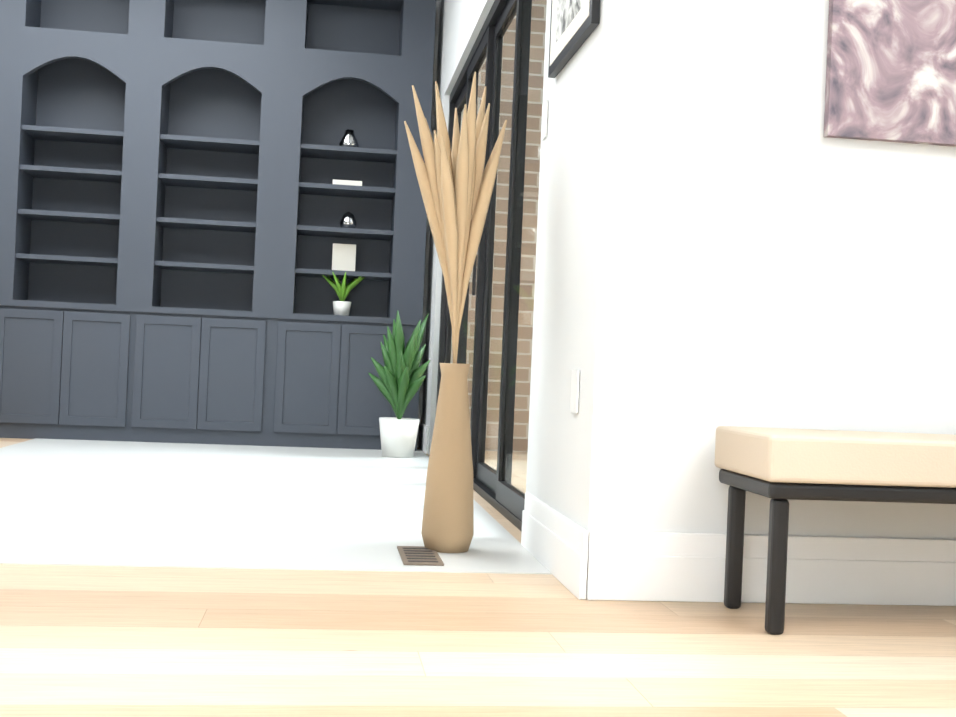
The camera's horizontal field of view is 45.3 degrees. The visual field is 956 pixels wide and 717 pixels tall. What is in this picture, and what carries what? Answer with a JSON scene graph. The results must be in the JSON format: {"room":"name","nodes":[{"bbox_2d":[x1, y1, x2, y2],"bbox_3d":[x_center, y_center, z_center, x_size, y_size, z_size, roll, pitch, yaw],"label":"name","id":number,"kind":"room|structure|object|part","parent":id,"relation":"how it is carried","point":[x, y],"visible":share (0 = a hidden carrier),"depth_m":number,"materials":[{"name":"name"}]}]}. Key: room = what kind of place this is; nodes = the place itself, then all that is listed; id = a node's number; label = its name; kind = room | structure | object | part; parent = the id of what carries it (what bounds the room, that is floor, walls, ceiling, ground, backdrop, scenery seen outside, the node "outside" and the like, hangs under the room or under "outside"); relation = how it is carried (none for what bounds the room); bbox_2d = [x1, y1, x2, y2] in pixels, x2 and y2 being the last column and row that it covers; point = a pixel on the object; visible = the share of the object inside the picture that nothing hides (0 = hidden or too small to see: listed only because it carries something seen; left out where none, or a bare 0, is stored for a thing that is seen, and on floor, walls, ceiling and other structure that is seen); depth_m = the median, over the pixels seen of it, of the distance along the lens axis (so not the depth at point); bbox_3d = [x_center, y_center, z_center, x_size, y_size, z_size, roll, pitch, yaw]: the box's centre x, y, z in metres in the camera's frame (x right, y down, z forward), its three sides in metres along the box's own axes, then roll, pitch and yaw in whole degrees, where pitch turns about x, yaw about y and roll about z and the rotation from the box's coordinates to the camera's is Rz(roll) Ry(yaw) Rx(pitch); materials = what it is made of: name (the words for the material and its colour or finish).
{"room":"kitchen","nodes":[
{"label":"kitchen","id":0,"kind":"room"},
{"bbox_2d":[417,1,439,446],"bbox_3d":[-4.880,-1.212,7.669,9.150,3.300,0.150,3,0,-8],"label":"wall","id":1,"kind":"structure","parent":0,"point":[427,224],"depth_m":8.20,"materials":[{"name":"paint"}]},
{"bbox_2d":[0,438,955,716],"bbox_3d":[-1.515,0.577,-1.264,13.600,0.100,18.750,3,0,-8],"label":"floor","id":2,"kind":"structure","parent":0,"point":[140,642],"depth_m":2.42,"materials":[{"name":"brown wood"}]},
{"bbox_2d":[0,0,435,450],"bbox_3d":[-2.175,-1.024,7.747,3.636,3.160,0.411,3,0,-8],"label":"built-in bookcase","id":3,"kind":"object","parent":2,"relation":"on","point":[213,218],"visible":1,"depth_m":7.71,"materials":[{"name":"grey wood"}]},
{"bbox_2d":[0,438,551,573],"bbox_3d":[-1.346,0.576,5.503,2.530,0.004,4.680,3,0,-8],"label":"tile floor","id":4,"kind":"structure","parent":2,"relation":"on","point":[108,503],"depth_m":4.40,"materials":[{"name":"white tile"}]},
{"bbox_2d":[368,311,430,457],"bbox_3d":[-0.500,0.160,7.257,0.385,0.922,0.415,3,0,-8],"label":"potted plant","id":5,"kind":"object","parent":4,"relation":"on","point":[401,380],"visible":1,"depth_m":7.20,"materials":[{"name":"green plant"}]},
{"bbox_2d":[397,546,443,565],"bbox_3d":[-0.181,0.608,3.541,0.120,0.007,0.320,3,0,-8],"label":"floor vent","id":6,"kind":"object","parent":4,"relation":"in","point":[418,555],"visible":0.98,"depth_m":3.50,"materials":[{"name":"metal"}]},
{"bbox_2d":[404,72,506,552],"bbox_3d":[-0.093,-0.142,3.686,0.341,1.515,0.336,3,0,-8],"label":"pampas grass vase","id":7,"kind":"object","parent":4,"relation":"on","point":[456,184],"visible":0.98,"depth_m":3.65,"materials":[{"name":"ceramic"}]},
{"bbox_2d":[570,522,955,605],"bbox_3d":[2.381,0.635,3.287,4.272,0.180,0.021,3,0,-8],"label":"baseboard","id":8,"kind":"structure","parent":2,"relation":"on","point":[577,560],"depth_m":3.07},
{"bbox_2d":[715,426,955,633],"bbox_3d":[1.135,0.433,2.900,1.000,0.470,0.380,3,0,-8],"label":"upholstered bench","id":9,"kind":"object","parent":2,"relation":"on","point":[779,467],"visible":1,"depth_m":2.69,"materials":[{"name":"fabric"}]},
{"bbox_2d":[422,0,596,522],"bbox_3d":[0.061,-1.011,5.773,0.150,3.300,5.220,3,0,-8],"label":"wall","id":10,"kind":"structure","parent":0,"point":[559,293],"depth_m":3.61,"materials":[{"name":"paint"}]},
{"bbox_2d":[418,422,428,453],"bbox_3d":[-0.376,0.546,7.903,0.015,0.180,0.579,3,0,-8],"label":"baseboard","id":11,"kind":"structure","parent":10,"relation":"attached to","point":[423,429],"depth_m":7.80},
{"bbox_2d":[436,0,546,531],"bbox_3d":[0.022,-0.550,5.763,0.100,2.376,3.622,3,0,-8],"label":"sliding door","id":12,"kind":"structure","parent":10,"relation":"in","point":[497,490],"depth_m":5.34,"materials":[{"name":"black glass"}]},
{"bbox_2d":[541,100,547,139],"bbox_3d":[0.225,-0.806,3.878,0.006,0.120,0.080,3,0,-8],"label":"light switch","id":13,"kind":"object","parent":10,"relation":"attached to","point":[545,106],"depth_m":3.86,"materials":[{"name":"plastic"}]},
{"bbox_2d":[521,492,573,590],"bbox_3d":[0.218,0.543,3.460,0.026,0.180,0.846,3,0,-8],"label":"baseboard","id":14,"kind":"structure","parent":10,"relation":"attached to","point":[545,533],"depth_m":3.44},
{"bbox_2d":[548,0,599,77],"bbox_3d":[0.286,-1.071,3.438,0.026,0.310,0.610,3,0,-8],"label":"picture frame","id":15,"kind":"object","parent":10,"relation":"attached to","point":[574,24],"visible":1,"depth_m":3.44,"materials":[{"name":"paper"}]},
{"bbox_2d":[570,370,579,412],"bbox_3d":[0.273,0.093,3.228,0.006,0.120,0.080,3,0,-8],"label":"outlet","id":16,"kind":"object","parent":10,"relation":"attached to","point":[575,376],"depth_m":3.21,"materials":[{"name":"plastic"}]},
{"bbox_2d":[576,0,955,538],"bbox_3d":[2.470,-0.817,3.372,4.300,3.090,0.180,3,0,-8],"label":"wall","id":17,"kind":"structure","parent":0,"point":[762,252],"depth_m":3.08,"materials":[{"name":"paint"}]},
{"bbox_3d":[1.270,-0.881,3.135,0.645,0.590,0.028,3,0,-8],"label":"abstract canvas picture","id":18,"kind":"part","parent":17,"relation":"part of"},
{"bbox_3d":[2.181,0.805,6.167,4.290,0.100,7.500,3,0,-8],"label":"floor","id":19,"kind":"structure","parent":0,"visible":0},
{"bbox_2d":[466,0,546,451],"bbox_3d":[0.952,-1.056,8.375,2.280,3.700,0.200,3,0,-8],"label":"brick wall","id":20,"kind":"structure","parent":19,"relation":"on","point":[533,146],"depth_m":8.16,"materials":[{"name":"brown brick"}]}
]}

